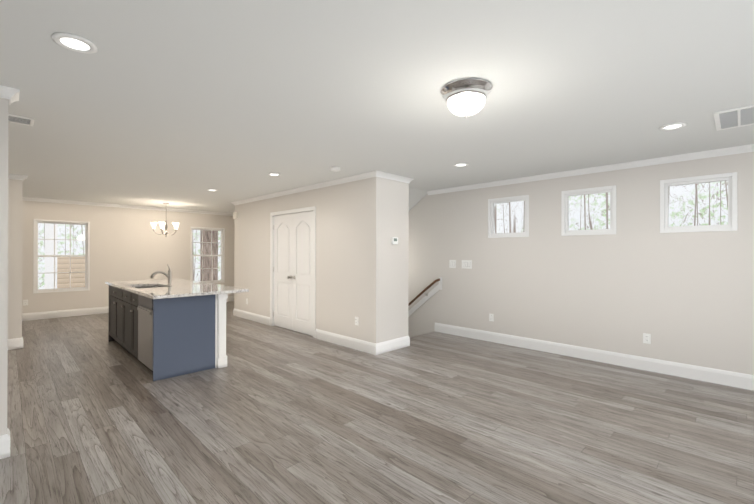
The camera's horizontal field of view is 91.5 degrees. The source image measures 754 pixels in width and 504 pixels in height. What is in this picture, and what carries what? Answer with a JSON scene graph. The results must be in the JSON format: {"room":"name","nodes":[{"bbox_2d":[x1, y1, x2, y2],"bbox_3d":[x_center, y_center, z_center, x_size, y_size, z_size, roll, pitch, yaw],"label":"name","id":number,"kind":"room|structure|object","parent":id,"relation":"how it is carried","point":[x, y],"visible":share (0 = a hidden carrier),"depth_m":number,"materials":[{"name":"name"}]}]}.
{"room":"empty living room","nodes":[
{"label":"empty living room","id":0,"kind":"room"},
{"bbox_2d":[0,98,8,435],"bbox_3d":[-3.426,0.135,1.547,0.120,2.440,2.640,0,0,45],"label":"wall","id":1,"kind":"structure","parent":0,"point":[4,113],"depth_m":2.43,"materials":[{"name":"white paint"}]},
{"bbox_2d":[0,429,9,458],"bbox_3d":[-3.365,1.280,1.514,0.015,0.150,2.625,0,0,45],"label":"baseboard","id":2,"kind":"structure","parent":1,"relation":"attached to","point":[4,439],"depth_m":2.42,"materials":[{"name":"white"}]},
{"bbox_2d":[0,85,19,102],"bbox_3d":[-3.326,-1.052,1.532,0.062,0.066,2.632,0,0,45],"label":"crown molding","id":3,"kind":"structure","parent":1,"relation":"attached to","point":[11,94],"depth_m":2.43,"materials":[{"name":"white wood"}]},
{"bbox_2d":[8,179,22,338],"bbox_3d":[-6.043,0.135,4.248,0.120,2.440,2.790,0,0,45],"label":"wall","id":4,"kind":"structure","parent":0,"point":[15,187],"depth_m":5.14,"materials":[{"name":"white paint"}]},
{"bbox_2d":[8,337,22,349],"bbox_3d":[-6.003,1.280,4.214,0.045,0.150,2.805,0,0,45],"label":"baseboard","id":5,"kind":"structure","parent":4,"relation":"attached to","point":[15,343],"depth_m":5.14,"materials":[{"name":"white wood"}]},
{"bbox_2d":[8,174,27,180],"bbox_3d":[-5.972,-1.052,4.219,0.082,0.066,2.842,0,0,45],"label":"crown molding","id":6,"kind":"structure","parent":4,"relation":"attached to","point":[10,176],"depth_m":5.14,"materials":[{"name":"white wood"}]},
{"bbox_2d":[22,200,234,312],"bbox_3d":[-6.321,0.142,7.994,0.150,2.440,8.020,0,0,45],"label":"wall","id":7,"kind":"structure","parent":0,"point":[128,244],"depth_m":8.34,"materials":[{"name":"white paint"}]},
{"bbox_2d":[33,219,89,292],"bbox_3d":[-6.587,0.086,7.695,0.114,1.488,0.898,0,0,45],"label":"dining room window","id":8,"kind":"structure","parent":7,"relation":"in","point":[36,255],"depth_m":7.66,"materials":[{"name":"white"}]},
{"bbox_2d":[22,197,232,215],"bbox_3d":[-6.194,-1.045,7.979,0.052,0.066,7.870,0,0,45],"label":"crown molding","id":9,"kind":"structure","parent":7,"relation":"attached to","point":[23,198],"depth_m":8.31,"materials":[{"name":"white wood"}]},
{"bbox_2d":[22,296,233,320],"bbox_3d":[-6.212,1.287,7.987,0.015,0.150,7.870,0,0,45],"label":"baseboard","id":10,"kind":"structure","parent":7,"relation":"attached to","point":[84,311],"depth_m":7.69,"materials":[{"name":"white wood"}]},
{"bbox_2d":[190,227,224,282],"bbox_3d":[-4.517,0.094,9.783,0.114,1.488,0.878,0,0,45],"label":"dining room window","id":11,"kind":"structure","parent":7,"relation":"in","point":[222,256],"depth_m":9.86,"materials":[{"name":"white"}]},
{"bbox_2d":[234,177,408,342],"bbox_3d":[-1.312,1.500,6.648,4.320,5.140,0.670,0,0,45],"label":"wall","id":12,"kind":"structure","parent":0,"point":[362,267],"depth_m":5.32,"materials":[{"name":"white paint"}]},
{"bbox_2d":[233,212,237,218],"bbox_3d":[-3.022,-0.782,7.849,0.160,0.140,0.044,0,0,45],"label":"door chime","id":13,"kind":"object","parent":12,"relation":"attached to","point":[235,215],"visible":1,"depth_m":7.80,"materials":[{"name":"white plastic"}]},
{"bbox_2d":[233,308,269,324],"bbox_3d":[-2.535,1.293,7.381,1.530,0.150,0.015,0,0,45],"label":"baseboard","id":14,"kind":"structure","parent":12,"relation":"attached to","point":[262,319],"depth_m":7.31,"materials":[{"name":"white wood"}]},
{"bbox_2d":[273,211,312,335],"bbox_3d":[-1.470,0.344,6.346,1.276,2.024,0.103,0,0,45],"label":"closet door","id":15,"kind":"structure","parent":12,"relation":"in","point":[293,271],"depth_m":6.32,"materials":[{"name":"white wood"}]},
{"bbox_2d":[270,206,315,337],"bbox_3d":[-1.431,0.319,6.386,1.410,2.100,0.155,0,0,45],"label":"door frame","id":16,"kind":"structure","parent":12,"relation":"attached to","point":[298,210],"depth_m":6.41,"materials":[{"name":"white wood"}]},
{"bbox_2d":[231,170,379,205],"bbox_3d":[-1.560,-1.039,6.397,4.424,0.066,0.052,0,0,45],"label":"crown molding","id":17,"kind":"structure","parent":12,"relation":"attached to","point":[376,173],"depth_m":5.82,"materials":[{"name":"white wood"}]},
{"bbox_2d":[315,329,375,354],"bbox_3d":[-0.489,1.294,5.352,1.355,0.150,0.015,0,0,45],"label":"baseboard","id":18,"kind":"structure","parent":12,"relation":"attached to","point":[357,344],"depth_m":5.28,"materials":[{"name":"white wood"}]},
{"bbox_2d":[355,317,358,324],"bbox_3d":[-0.286,0.969,5.154,0.072,0.115,0.010,0,0,45],"label":"electrical outlet","id":19,"kind":"object","parent":12,"relation":"attached to","point":[356,320],"visible":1,"depth_m":5.14,"materials":[{"name":"white plastic"}]},
{"bbox_2d":[376,336,409,354],"bbox_3d":[0.241,1.295,5.135,0.015,0.150,0.665,0,0,45],"label":"baseboard","id":20,"kind":"structure","parent":12,"relation":"attached to","point":[394,344],"depth_m":5.10,"materials":[{"name":"white wood"}]},
{"bbox_2d":[392,237,397,244],"bbox_3d":[0.250,-0.155,5.138,0.022,0.100,0.115,0,0,45],"label":"thermostat","id":21,"kind":"object","parent":12,"relation":"attached to","point":[395,240],"visible":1,"depth_m":5.13,"materials":[{"name":"white plastic"}]},
{"bbox_2d":[380,171,413,182],"bbox_3d":[0.271,-1.037,5.140,0.052,0.066,0.702,0,0,45],"label":"crown molding","id":22,"kind":"structure","parent":12,"relation":"attached to","point":[382,174],"depth_m":5.12,"materials":[{"name":"white wood"}]},
{"bbox_2d":[0,301,753,503],"bbox_3d":[-1.967,1.422,3.778,12.270,0.120,8.170,0,0,45],"label":"floor","id":23,"kind":"structure","parent":0,"point":[268,414],"depth_m":2.87,"materials":[{"name":"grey wood"}]},
{"bbox_2d":[107,284,228,380],"bbox_3d":[-2.955,0.926,4.984,2.540,0.875,0.787,0,0,45],"label":"kitchen island","id":24,"kind":"object","parent":23,"relation":"on","point":[169,327],"depth_m":4.17,"materials":[{"name":"blue wood"}]},
{"bbox_2d":[105,280,248,299],"bbox_3d":[-2.856,0.471,5.055,2.590,0.035,1.035,0,0,45],"label":"island countertop","id":25,"kind":"structure","parent":24,"relation":"on","point":[179,287],"depth_m":4.50,"materials":[{"name":"white stone"}]},
{"bbox_2d":[133,284,164,287],"bbox_3d":[-3.066,0.582,4.935,0.744,0.212,0.404,0,0,45],"label":"sink","id":26,"kind":"object","parent":25,"relation":"in","point":[134,285],"depth_m":5.17,"materials":[{"name":"silver metal"}]},
{"bbox_2d":[151,264,172,283],"bbox_3d":[-2.959,0.309,5.043,0.060,0.288,0.268,0,0,45],"label":"faucet","id":27,"kind":"object","parent":25,"relation":"on","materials":[{"name":"silver metal"}]},
{"bbox_2d":[0,0,753,212],"bbox_3d":[-1.962,-1.138,3.784,12.270,0.120,8.170,0,0,45],"label":"ceiling","id":28,"kind":"structure","parent":0,"point":[181,104],"depth_m":2.44,"materials":[{"name":"white paint"}]},
{"bbox_2d":[9,114,33,125],"bbox_3d":[-2.966,-1.076,2.948,0.220,0.010,0.310,0,0,45],"label":"ceiling vent","id":29,"kind":"object","parent":28,"relation":"in","point":[21,120],"visible":0.81,"depth_m":3.00,"materials":[{"name":"white plastic"}]},
{"bbox_2d":[52,32,97,53],"bbox_3d":[-1.558,-1.075,1.897,0.184,0.012,0.184,0,0,45],"label":"recessed light","id":30,"kind":"object","parent":28,"relation":"in","point":[72,42],"visible":0.98,"depth_m":1.89,"materials":[{"name":"white plastic"}]},
{"bbox_2d":[150,203,178,236],"bbox_3d":[-4.649,-0.699,8.086,0.565,0.750,0.587,0,0,45],"label":"chandelier","id":31,"kind":"object","parent":28,"relation":"hanging from","point":[163,225],"visible":1,"depth_m":8.01,"materials":[{"name":"white glass"}]},
{"bbox_2d":[268,173,280,175],"bbox_3d":[-1.416,-1.068,5.066,0.184,0.012,0.184,0,0,45],"label":"recessed light","id":32,"kind":"object","parent":28,"relation":"in","point":[274,174],"visible":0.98,"depth_m":5.06,"materials":[{"name":"white plastic"}]},
{"bbox_2d":[330,167,340,171],"bbox_3d":[-0.531,-1.054,4.680,0.136,0.038,0.136,0,0,45],"label":"smoke detector","id":33,"kind":"object","parent":28,"relation":"attached to","point":[335,169],"visible":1,"depth_m":4.64,"materials":[{"name":"white plastic"}]},
{"bbox_2d":[453,163,468,166],"bbox_3d":[1.026,-1.064,4.489,0.184,0.012,0.184,0,0,45],"label":"recessed light","id":34,"kind":"object","parent":28,"relation":"in","point":[460,164],"visible":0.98,"depth_m":4.47,"materials":[{"name":"white plastic"}]},
{"bbox_2d":[440,78,492,117],"bbox_3d":[0.589,-0.981,2.429,0.338,0.186,0.338,0,0,45],"label":"flush-mount light","id":35,"kind":"object","parent":28,"relation":"attached to","point":[465,97],"visible":1,"depth_m":2.33,"materials":[{"name":"white glass"}]},
{"bbox_2d":[659,122,686,129],"bbox_3d":[2.510,-1.063,3.117,0.184,0.012,0.184,0,0,45],"label":"recessed light","id":36,"kind":"object","parent":28,"relation":"in","point":[673,126],"visible":0.96,"depth_m":3.10,"materials":[{"name":"white plastic"}]},
{"bbox_2d":[713,105,753,130],"bbox_3d":[2.953,-1.064,2.839,0.500,0.010,0.550,0,0,45],"label":"ceiling vent","id":37,"kind":"object","parent":28,"relation":"in","point":[735,117],"visible":1,"depth_m":2.92,"materials":[{"name":"white plastic"}]},
{"bbox_2d":[409,187,426,210],"bbox_3d":[-0.799,0.173,7.392,3.760,2.482,1.100,0,0,45],"label":"ceiling","id":38,"kind":"structure","parent":0,"point":[416,196],"depth_m":6.43,"materials":[{"name":"white paint"}]},
{"bbox_2d":[408,152,753,374],"bbox_3d":[0.856,1.504,6.626,12.270,5.140,0.150,0,0,45],"label":"wall","id":39,"kind":"structure","parent":0,"point":[684,297],"depth_m":4.58,"materials":[{"name":"white paint"}]},
{"bbox_2d":[408,278,439,306],"bbox_3d":[-0.090,1.741,7.381,3.248,2.585,0.084,0,0,45],"label":"handrail","id":40,"kind":"object","parent":39,"relation":"attached to","point":[423,291],"visible":0.44,"depth_m":6.45,"materials":[{"name":"brown wood"}]},
{"bbox_2d":[408,277,441,316],"bbox_3d":[-0.159,1.934,7.506,3.550,3.011,0.026,0,0,45],"label":"trim","id":41,"kind":"structure","parent":39,"relation":"attached to","point":[431,293],"depth_m":6.47,"materials":[{"name":"white wood"}]},
{"bbox_2d":[449,260,455,267],"bbox_3d":[1.260,0.199,6.117,0.125,0.135,0.010,0,0,45],"label":"light switch","id":42,"kind":"object","parent":39,"relation":"attached to","point":[452,263],"visible":1,"depth_m":6.12,"materials":[{"name":"white plastic"}]},
{"bbox_2d":[462,260,471,268],"bbox_3d":[1.448,0.199,5.930,0.185,0.135,0.010,0,0,45],"label":"light switch","id":43,"kind":"object","parent":39,"relation":"attached to","point":[467,264],"visible":1,"depth_m":5.92,"materials":[{"name":"white plastic"}]},
{"bbox_2d":[489,314,493,321],"bbox_3d":[1.751,1.004,5.626,0.072,0.115,0.010,0,0,45],"label":"electrical outlet","id":44,"kind":"object","parent":39,"relation":"attached to","point":[491,317],"visible":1,"depth_m":5.62,"materials":[{"name":"white plastic"}]},
{"bbox_2d":[488,195,528,237],"bbox_3d":[1.974,-0.516,5.488,0.628,0.598,0.104,0,0,45],"label":"window","id":45,"kind":"structure","parent":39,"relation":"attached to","point":[491,219],"depth_m":5.48,"materials":[{"name":"white"}]},
{"bbox_2d":[561,185,615,235],"bbox_3d":[2.730,-0.516,4.738,0.628,0.598,0.104,0,0,45],"label":"window","id":46,"kind":"structure","parent":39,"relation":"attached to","point":[565,223],"depth_m":4.72,"materials":[{"name":"white"}]},
{"bbox_2d":[427,144,753,194],"bbox_3d":[2.942,-1.033,4.426,5.790,0.066,0.052,0,0,45],"label":"crown molding","id":47,"kind":"structure","parent":39,"relation":"attached to","point":[745,148],"depth_m":4.48,"materials":[{"name":"white wood"}]},
{"bbox_2d":[434,323,753,389],"bbox_3d":[3.013,1.299,4.370,5.670,0.150,0.015,0,0,45],"label":"baseboard","id":48,"kind":"structure","parent":39,"relation":"attached to","point":[723,377],"depth_m":4.47,"materials":[{"name":"white wood"}]},
{"bbox_2d":[643,333,650,343],"bbox_3d":[3.129,1.004,4.260,0.072,0.115,0.010,0,0,45],"label":"electrical outlet","id":49,"kind":"object","parent":39,"relation":"attached to","point":[647,338],"visible":1,"depth_m":4.25,"materials":[{"name":"white plastic"}]},
{"bbox_2d":[660,172,736,232],"bbox_3d":[3.479,-0.516,3.995,0.628,0.598,0.104,0,0,45],"label":"window","id":50,"kind":"structure","parent":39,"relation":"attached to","point":[731,179],"depth_m":3.95,"materials":[{"name":"white"}]},
{"label":"outside","id":51,"kind":"structure","parent":0,"visible":0},
{"bbox_2d":[44,223,84,288],"bbox_3d":[-8.515,1.563,11.093,2.030,5.600,2.160,0,0,45],"label":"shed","id":52,"kind":"object","parent":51,"point":[80,265],"depth_m":9.88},
{"bbox_2d":[38,223,220,288],"bbox_3d":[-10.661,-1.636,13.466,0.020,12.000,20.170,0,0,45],"label":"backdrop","id":53,"kind":"structure","parent":51,"point":[65,232],"depth_m":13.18,"materials":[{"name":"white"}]},
{"bbox_2d":[200,230,217,280],"bbox_3d":[-6.246,-1.626,13.687,0.600,12.000,0.585,0,0,45],"label":"tree","id":54,"kind":"object","parent":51,"point":[207,263],"depth_m":13.44,"materials":[{"name":"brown plant"}]},
{"bbox_2d":[494,181,727,232],"bbox_3d":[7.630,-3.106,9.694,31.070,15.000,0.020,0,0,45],"label":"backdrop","id":55,"kind":"structure","parent":51,"point":[594,201],"depth_m":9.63,"materials":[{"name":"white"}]}
]}

